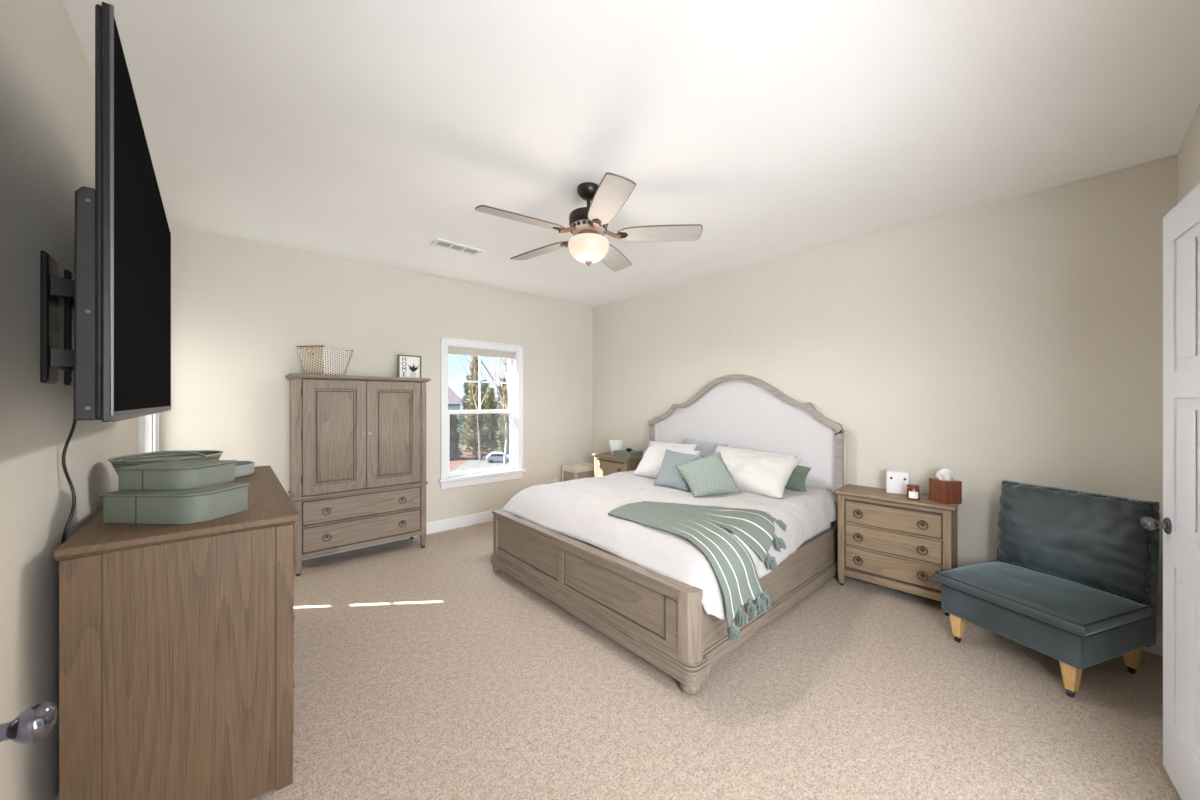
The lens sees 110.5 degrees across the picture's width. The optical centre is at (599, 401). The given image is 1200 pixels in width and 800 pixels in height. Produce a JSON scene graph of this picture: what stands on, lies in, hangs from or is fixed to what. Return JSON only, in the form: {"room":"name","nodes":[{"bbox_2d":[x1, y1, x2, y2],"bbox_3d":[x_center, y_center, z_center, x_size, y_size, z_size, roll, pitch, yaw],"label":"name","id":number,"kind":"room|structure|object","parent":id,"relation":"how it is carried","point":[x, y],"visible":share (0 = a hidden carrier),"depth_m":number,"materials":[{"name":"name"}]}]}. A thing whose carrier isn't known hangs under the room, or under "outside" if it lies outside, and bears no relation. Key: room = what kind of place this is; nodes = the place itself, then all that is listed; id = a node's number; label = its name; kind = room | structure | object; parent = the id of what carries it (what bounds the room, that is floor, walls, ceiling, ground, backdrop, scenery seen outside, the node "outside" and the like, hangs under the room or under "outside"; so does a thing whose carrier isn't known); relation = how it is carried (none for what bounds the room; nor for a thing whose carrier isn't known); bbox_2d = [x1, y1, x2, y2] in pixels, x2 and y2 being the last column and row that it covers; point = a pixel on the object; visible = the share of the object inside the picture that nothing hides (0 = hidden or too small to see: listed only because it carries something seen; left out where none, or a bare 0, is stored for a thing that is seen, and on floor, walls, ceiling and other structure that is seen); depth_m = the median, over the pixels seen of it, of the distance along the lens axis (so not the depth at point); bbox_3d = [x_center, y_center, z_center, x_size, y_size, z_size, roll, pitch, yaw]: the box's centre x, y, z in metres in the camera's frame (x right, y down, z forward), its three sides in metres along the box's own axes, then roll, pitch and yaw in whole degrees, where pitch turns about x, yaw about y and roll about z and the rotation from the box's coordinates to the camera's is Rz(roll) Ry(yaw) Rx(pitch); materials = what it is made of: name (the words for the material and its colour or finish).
{"room":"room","nodes":[
{"label":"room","id":0,"kind":"room"},
{"bbox_2d":[0,0,137,799],"bbox_3d":[-0.902,0.030,0.250,0.160,2.780,7.550,0,0,-42],"label":"wall","id":1,"kind":"structure","parent":0,"point":[47,80],"depth_m":1.23,"materials":[{"name":"paint"}]},
{"bbox_2d":[0,701,57,743],"bbox_3d":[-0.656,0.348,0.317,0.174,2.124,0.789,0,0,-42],"label":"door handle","id":2,"kind":"structure","parent":1,"relation":"in","point":[35,722],"depth_m":0.59,"materials":[{"name":"metal"}]},
{"bbox_2d":[40,250,73,385],"bbox_3d":[-1.734,-0.256,1.430,0.160,0.400,0.340,0,0,-42],"label":"mount","id":3,"kind":"object","parent":1,"relation":"attached to","point":[53,358],"visible":0.51,"depth_m":1.29,"materials":[{"name":"metal"}]},
{"bbox_2d":[73,2,170,421],"bbox_3d":[-1.633,-0.406,1.486,0.057,0.901,1.652,0,0,-43],"label":"television","id":4,"kind":"object","parent":3,"relation":"attached to","point":[122,257],"visible":1,"depth_m":0.95,"materials":[{"name":"black plastic"}]},
{"bbox_2d":[61,419,76,543],"bbox_3d":[-1.738,0.483,1.432,0.140,1.073,0.058,0,0,-42],"label":"power cord","id":5,"kind":"object","parent":4,"relation":"hanging from","point":[70,483],"visible":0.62,"depth_m":1.40,"materials":[{"name":"plastic"}]},
{"bbox_2d":[138,413,158,453],"bbox_3d":[-3.114,0.129,2.786,0.210,1.663,0.740,0,0,-42],"label":"window","id":6,"kind":"structure","parent":1,"relation":"in","point":[148,425],"depth_m":3.00,"materials":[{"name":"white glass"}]},
{"bbox_2d":[108,450,222,473],"bbox_3d":[-1.972,0.317,1.907,0.368,0.207,0.377,0,0,-42],"label":"tray","id":7,"kind":"object","parent":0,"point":[158,456],"visible":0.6,"depth_m":1.84,"materials":[{"name":"metal"}]},
{"bbox_2d":[159,223,592,522],"bbox_3d":[-1.777,0.030,4.624,4.650,2.780,0.160,0,0,-42],"label":"wall","id":8,"kind":"structure","parent":0,"point":[241,308],"depth_m":3.90,"materials":[{"name":"paint"}]},
{"bbox_2d":[303,509,497,559],"bbox_3d":[-1.719,1.357,4.559,4.330,0.125,0.015,0,0,-42],"label":"baseboard","id":9,"kind":"structure","parent":8,"relation":"attached to","point":[478,518],"depth_m":4.64,"materials":[{"name":"white paint"}]},
{"bbox_2d":[438,337,525,489],"bbox_3d":[-1.396,0.129,4.928,1.077,1.663,0.210,0,0,-42],"label":"window","id":10,"kind":"structure","parent":8,"relation":"in","point":[513,353],"depth_m":4.92,"materials":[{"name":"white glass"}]},
{"bbox_2d":[448,346,515,358],"bbox_3d":[-1.379,-0.571,4.908,0.847,0.081,0.042,0,0,-42],"label":"shade","id":11,"kind":"object","parent":10,"relation":"attached to","point":[481,351],"depth_m":4.89,"materials":[{"name":"fabric"}]},
{"bbox_2d":[62,0,1199,306],"bbox_3d":[0.712,-1.420,1.813,4.730,0.120,7.750,0,0,-42],"label":"ceiling","id":12,"kind":"structure","parent":0,"point":[369,131],"depth_m":1.96,"materials":[{"name":"paint"}]},
{"bbox_2d":[430,238,483,255],"bbox_3d":[-1.255,-1.355,3.664,0.423,0.010,0.170,0,0,-42],"label":"ceiling vent","id":13,"kind":"object","parent":12,"relation":"in","point":[437,242],"visible":1,"depth_m":3.65,"materials":[{"name":"white plastic"}]},
{"bbox_2d":[475,172,702,270],"bbox_3d":[-0.108,-1.107,2.656,1.362,0.505,1.362,0,0,-42],"label":"ceiling fan","id":14,"kind":"object","parent":12,"relation":"hanging from","point":[588,245],"visible":1,"depth_m":2.57,"materials":[{"name":"beige wood"}]},
{"bbox_2d":[570,220,606,235],"bbox_3d":[-0.072,-1.095,2.654,0.236,0.018,0.236,0,0,-42],"label":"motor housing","id":15,"kind":"object","parent":14,"relation":"attached to","point":[577,226],"depth_m":2.58,"materials":[{"name":"silver metal"}]},
{"bbox_2d":[252,521,1181,799],"bbox_3d":[0.712,1.480,1.813,4.730,0.120,7.750,0,0,-42],"label":"floor","id":16,"kind":"structure","parent":0,"point":[431,672],"depth_m":1.96,"materials":[{"name":"carpet"}]},
{"bbox_2d":[54,465,299,799],"bbox_3d":[-1.854,0.920,1.958,0.571,1.000,1.590,0,0,-42],"label":"dresser","id":17,"kind":"object","parent":16,"relation":"on","point":[176,642],"visible":0.92,"depth_m":1.36,"materials":[{"name":"brown wood"}]},
{"bbox_2d":[99,483,250,524],"bbox_3d":[-1.542,0.369,1.528,0.357,0.102,0.217,0,0,3],"label":"case","id":18,"kind":"object","parent":17,"relation":"on","point":[202,504],"visible":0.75,"depth_m":1.43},
{"bbox_2d":[115,460,236,490],"bbox_3d":[-1.601,0.278,1.588,0.267,0.080,0.212,0,0,0],"label":"case","id":19,"kind":"object","parent":18,"relation":"on","point":[173,474],"visible":1,"depth_m":1.50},
{"bbox_2d":[235,461,254,476],"bbox_3d":[-2.156,0.388,2.352,0.316,0.064,0.316,0,0,-42],"label":"bowl","id":20,"kind":"object","parent":17,"relation":"on","point":[242,468],"visible":0.33,"depth_m":2.36,"materials":[{"name":"white ceramic"}]},
{"bbox_2d":[285,373,430,575],"bbox_3d":[-2.195,0.598,3.840,1.100,1.645,0.420,0,0,-42],"label":"armoire","id":21,"kind":"object","parent":16,"relation":"on","point":[357,444],"visible":0.99,"depth_m":3.65,"materials":[{"name":"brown wood"}]},
{"bbox_2d":[296,345,352,374],"bbox_3d":[-2.401,-0.346,3.649,0.256,0.242,0.347,0,0,8],"label":"woven basket","id":22,"kind":"object","parent":21,"relation":"on","point":[324,360],"visible":0.92,"depth_m":3.53,"materials":[{"name":"beige wicker"}]},
{"bbox_2d":[397,354,420,377],"bbox_3d":[-1.899,-0.343,4.155,0.222,0.237,0.020,0,0,-42],"label":"picture frame","id":23,"kind":"object","parent":21,"relation":"on","point":[409,366],"visible":0.89,"depth_m":4.15,"materials":[{"name":"paper"}]},
{"bbox_2d":[562,462,593,481],"bbox_3d":[-0.263,1.133,5.577,0.408,0.575,0.308,0,0,-42],"label":"hamper","id":24,"kind":"object","parent":16,"relation":"on","point":[581,470],"visible":0.41,"depth_m":5.47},
{"bbox_2d":[592,452,643,476],"bbox_3d":[0.242,1.038,5.116,0.375,0.765,0.620,0,0,-42],"label":"nightstand","id":25,"kind":"object","parent":16,"relation":"on","point":[605,464],"visible":0.3,"depth_m":4.99,"materials":[{"name":"brown wood"}]},
{"bbox_2d":[608,440,622,454],"bbox_3d":[0.197,0.572,5.170,0.188,0.167,0.188,0,0,8],"label":"pot","id":26,"kind":"object","parent":25,"relation":"on","point":[614,445],"visible":0.84,"depth_m":5.10,"materials":[{"name":"ceramic"}]},
{"bbox_2d":[613,449,642,457],"bbox_3d":[0.335,0.624,4.982,0.266,0.062,0.276,0,0,-42],"label":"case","id":27,"kind":"object","parent":25,"relation":"on","point":[618,453],"visible":0.84,"depth_m":4.89,"materials":[{"name":"green"}]},
{"bbox_2d":[491,374,848,694],"bbox_3d":[0.559,0.575,3.512,2.369,1.690,2.190,0,0,-42],"label":"bed","id":28,"kind":"object","parent":16,"relation":"on","point":[663,620],"visible":0.65,"depth_m":2.90,"materials":[{"name":"brown wood"}]},
{"bbox_2d":[502,470,837,619],"bbox_3d":[0.580,0.947,3.436,2.023,0.518,2.121,0,0,-42],"label":"duvet","id":29,"kind":"object","parent":28,"relation":"on","point":[578,509],"visible":0.51,"depth_m":2.92,"materials":[{"name":"white fabric"}]},
{"bbox_2d":[633,445,700,477],"bbox_3d":[0.625,0.583,3.976,0.353,0.297,0.725,0,0,-42],"label":"pillow","id":30,"kind":"object","parent":29,"relation":"on","point":[649,466],"visible":0.53,"depth_m":3.95,"materials":[{"name":"white fabric"}]},
{"bbox_2d":[648,440,696,449],"bbox_3d":[0.705,0.575,4.344,0.208,0.290,0.670,0,0,-42],"label":"pillow","id":31,"kind":"object","parent":29,"relation":"on","point":[685,446],"visible":0.21,"depth_m":4.30,"materials":[{"name":"white fabric"}]},
{"bbox_2d":[654,449,702,490],"bbox_3d":[0.651,0.575,3.549,0.255,0.290,0.397,0,0,-45],"label":"cushion","id":32,"kind":"object","parent":29,"relation":"on","point":[668,475],"visible":0.76,"depth_m":3.50,"materials":[{"name":"fabric"}]},
{"bbox_2d":[608,501,786,643],"bbox_3d":[0.650,0.939,2.647,0.886,0.477,0.973,0,0,-42],"label":"throw blanket","id":33,"kind":"object","parent":29,"relation":"on","point":[734,568],"visible":0.98,"depth_m":2.36,"materials":[{"name":"green fabric"}]},
{"bbox_2d":[684,439,727,457],"bbox_3d":[1.040,0.550,4.214,0.156,0.300,0.570,0,0,-42],"label":"pillow","id":34,"kind":"object","parent":29,"relation":"on","point":[707,449],"visible":0.3,"depth_m":4.17,"materials":[{"name":"grey fabric"}]},
{"bbox_2d":[675,452,740,496],"bbox_3d":[0.846,0.564,3.273,0.452,0.319,0.235,0,0,-13],"label":"cushion","id":35,"kind":"object","parent":29,"relation":"on","point":[709,475],"visible":1,"depth_m":3.21,"materials":[{"name":"green fabric"}]},
{"bbox_2d":[716,445,796,458],"bbox_3d":[1.300,0.550,3.675,0.233,0.261,0.780,0,0,-42],"label":"pillow","id":36,"kind":"object","parent":29,"relation":"on","point":[775,454],"visible":0.06,"depth_m":3.57,"materials":[{"name":"white fabric"}]},
{"bbox_2d":[714,446,800,498],"bbox_3d":[1.199,0.567,3.439,0.351,0.329,0.780,0,0,-42],"label":"pillow","id":37,"kind":"object","parent":29,"relation":"on","point":[752,472],"visible":0.8,"depth_m":3.25,"materials":[{"name":"white fabric"}]},
{"bbox_2d":[785,465,810,491],"bbox_3d":[1.489,0.617,3.566,0.242,0.206,0.635,0,0,-42],"label":"pillow","id":38,"kind":"object","parent":29,"relation":"on","point":[797,479],"visible":0.24,"depth_m":3.36,"materials":[{"name":"green fabric"}]},
{"bbox_2d":[834,484,958,615],"bbox_3d":[2.193,1.055,3.096,0.375,0.730,0.720,0,0,-44],"label":"nightstand","id":39,"kind":"object","parent":16,"relation":"on","point":[891,540],"visible":0.91,"depth_m":2.96,"materials":[{"name":"brown wood"}]},
{"bbox_2d":[886,470,909,494],"bbox_3d":[2.245,0.608,3.140,0.140,0.165,0.094,0,0,38],"label":"box","id":40,"kind":"object","parent":39,"relation":"on","point":[897,481],"visible":0.89,"depth_m":3.11,"materials":[{"name":"plastic"}]},
{"bbox_2d":[907,484,919,499],"bbox_3d":[2.208,0.639,2.936,0.075,0.102,0.074,0,0,-42],"label":"candle jar","id":41,"kind":"object","parent":39,"relation":"on","point":[913,492],"visible":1,"depth_m":2.91,"materials":[{"name":"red glass"}]},
{"bbox_2d":[929,468,961,503],"bbox_3d":[2.378,0.577,2.870,0.128,0.226,0.125,0,0,-2],"label":"tissue box","id":42,"kind":"object","parent":39,"relation":"on","point":[944,489],"visible":1,"depth_m":2.83,"materials":[{"name":"brown wood"}]},
{"bbox_2d":[932,480,1159,697],"bbox_3d":[2.455,0.966,2.320,0.740,0.909,0.652,0,0,-19],"label":"settee","id":43,"kind":"object","parent":16,"relation":"on","point":[1074,583],"visible":0.99,"depth_m":2.19,"materials":[{"name":"teal fabric"}]},
{"bbox_2d":[932,561,1153,636],"bbox_3d":[2.385,1.032,2.296,0.592,0.095,0.652,0,0,-19],"label":"seat cushion","id":44,"kind":"object","parent":43,"relation":"on","point":[1077,607],"depth_m":2.16,"materials":[{"name":"teal fabric"}]},
{"bbox_2d":[997,480,1158,605],"bbox_3d":[2.658,0.771,2.390,0.214,0.520,0.640,0,0,-19],"label":"backrest","id":45,"kind":"object","parent":43,"relation":"on","point":[1096,542],"depth_m":2.27,"materials":[{"name":"teal fabric"}]},
{"bbox_2d":[593,155,1176,632],"bbox_3d":[2.459,0.030,3.226,0.160,2.780,7.550,0,0,-42],"label":"wall","id":46,"kind":"structure","parent":0,"point":[1018,338],"depth_m":2.96,"materials":[{"name":"paint"}]},
{"bbox_2d":[1143,632,1162,655],"bbox_3d":[1.537,1.357,4.136,0.015,0.125,4.935,0,0,-42],"label":"baseboard","id":47,"kind":"structure","parent":46,"relation":"attached to","point":[1157,649],"depth_m":2.33,"materials":[{"name":"grey paint"}]},
{"bbox_2d":[1177,103,1199,203],"bbox_3d":[1.604,0.030,0.806,4.330,2.780,0.140,0,0,-42],"label":"wall","id":48,"kind":"structure","parent":0,"point":[1188,156],"depth_m":2.06,"materials":[{"name":"paint"}]},
{"bbox_2d":[1140,183,1199,799],"bbox_3d":[1.944,0.348,1.314,0.174,2.124,0.768,0,0,41],"label":"door","id":49,"kind":"structure","parent":48,"relation":"in","point":[1180,525],"depth_m":1.48,"materials":[{"name":"wood"}]},
{"label":"outside","id":50,"kind":"structure","parent":0,"visible":0},
{"bbox_2d":[450,417,501,471],"bbox_3d":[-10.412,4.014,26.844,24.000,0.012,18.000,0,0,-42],"label":"bank","id":51,"kind":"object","parent":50,"point":[454,463],"visible":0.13,"depth_m":29.29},
{"bbox_2d":[448,386,461,409],"bbox_3d":[-24.578,0.770,52.844,8.000,6.500,12.200,0,0,30],"label":"house","id":52,"kind":"structure","parent":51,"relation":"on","point":[454,401],"depth_m":55.46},
{"bbox_2d":[450,414,463,458],"bbox_3d":[-10.438,2.365,29.027,2.075,3.311,2.073,0,0,-33],"label":"evergreen tree","id":53,"kind":"object","parent":51,"relation":"on","point":[455,452],"visible":0.41,"depth_m":28.80,"materials":[{"name":"green plant"}]},
{"bbox_2d":[454,414,464,434],"bbox_3d":[-15.336,2.515,44.988,3.549,3.011,3.514,0,0,-17],"label":"evergreen tree","id":54,"kind":"object","parent":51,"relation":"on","point":[455,416],"visible":0.18,"depth_m":44.46,"materials":[{"name":"green plant"}]},
{"bbox_2d":[456,375,477,446],"bbox_3d":[-11.293,0.830,35.983,2.652,6.379,2.648,0,0,-33],"label":"evergreen tree","id":55,"kind":"object","parent":51,"relation":"on","point":[465,386],"visible":0.23,"depth_m":35.62,"materials":[{"name":"green plant"}]},
{"bbox_2d":[460,356,489,455],"bbox_3d":[-9.323,0.242,30.988,2.377,7.557,2.368,0,0,14],"label":"evergreen tree","id":56,"kind":"object","parent":51,"relation":"on","point":[471,421],"visible":0.7,"depth_m":30.74,"materials":[{"name":"green plant"}]},
{"bbox_2d":[480,379,498,440],"bbox_3d":[-11.046,0.927,40.007,3.353,6.186,3.088,0,0,-44],"label":"evergreen tree","id":57,"kind":"object","parent":51,"relation":"on","point":[484,388],"visible":0.15,"depth_m":39.68,"materials":[{"name":"green plant"}]},
{"bbox_2d":[480,387,500,451],"bbox_3d":[-8.784,1.428,33.486,2.395,5.184,2.435,0,0,27],"label":"evergreen tree","id":58,"kind":"object","parent":51,"relation":"on","point":[490,425],"visible":0.77,"depth_m":33.15,"materials":[{"name":"green plant"}]},
{"bbox_2d":[495,377,505,433],"bbox_3d":[-10.129,0.747,43.556,3.162,6.546,3.246,0,0,26],"label":"evergreen tree","id":59,"kind":"object","parent":51,"relation":"on","point":[504,380],"visible":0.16,"depth_m":43.12,"materials":[{"name":"green plant"}]},
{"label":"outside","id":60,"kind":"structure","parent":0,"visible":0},
{"bbox_2d":[453,456,509,471],"bbox_3d":[-3.028,4.010,23.030,18.000,0.020,18.500,0,0,-42],"label":"driveway","id":61,"kind":"structure","parent":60,"point":[473,463],"depth_m":26.45,"materials":[{"name":"concrete"}]},
{"bbox_2d":[455,355,501,459],"bbox_3d":[-8.075,-0.587,29.026,2.333,9.217,5.575,0,0,25],"label":"bare tree","id":62,"kind":"object","parent":61,"relation":"on","point":[479,438],"visible":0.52,"depth_m":28.42,"materials":[{"name":"brown plant"}]},
{"bbox_2d":[463,356,507,465],"bbox_3d":[-5.796,0.002,23.332,3.804,8.053,5.012,0,0,-8],"label":"bare tree","id":63,"kind":"object","parent":61,"relation":"on","point":[505,419],"visible":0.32,"depth_m":24.00,"materials":[{"name":"brown plant"}]},
{"bbox_2d":[477,356,509,418],"bbox_3d":[-5.380,-0.919,19.662,3.317,9.895,5.005,0,0,-19],"label":"bare tree","id":64,"kind":"object","parent":61,"relation":"on","point":[505,360],"visible":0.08,"depth_m":20.11,"materials":[{"name":"brown plant"}]},
{"bbox_2d":[486,452,509,462],"bbox_3d":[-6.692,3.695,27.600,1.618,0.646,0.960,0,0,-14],"label":"parked car","id":65,"kind":"object","parent":61,"relation":"on","point":[493,456],"visible":0.73,"depth_m":27.14,"materials":[{"name":"paint"}]},
{"bbox_2d":[493,384,509,454],"bbox_3d":[-6.595,1.328,29.946,2.290,5.384,2.232,0,0,-21],"label":"evergreen tree","id":66,"kind":"object","parent":61,"relation":"on","point":[501,440],"visible":0.38,"depth_m":29.64,"materials":[{"name":"green plant"}]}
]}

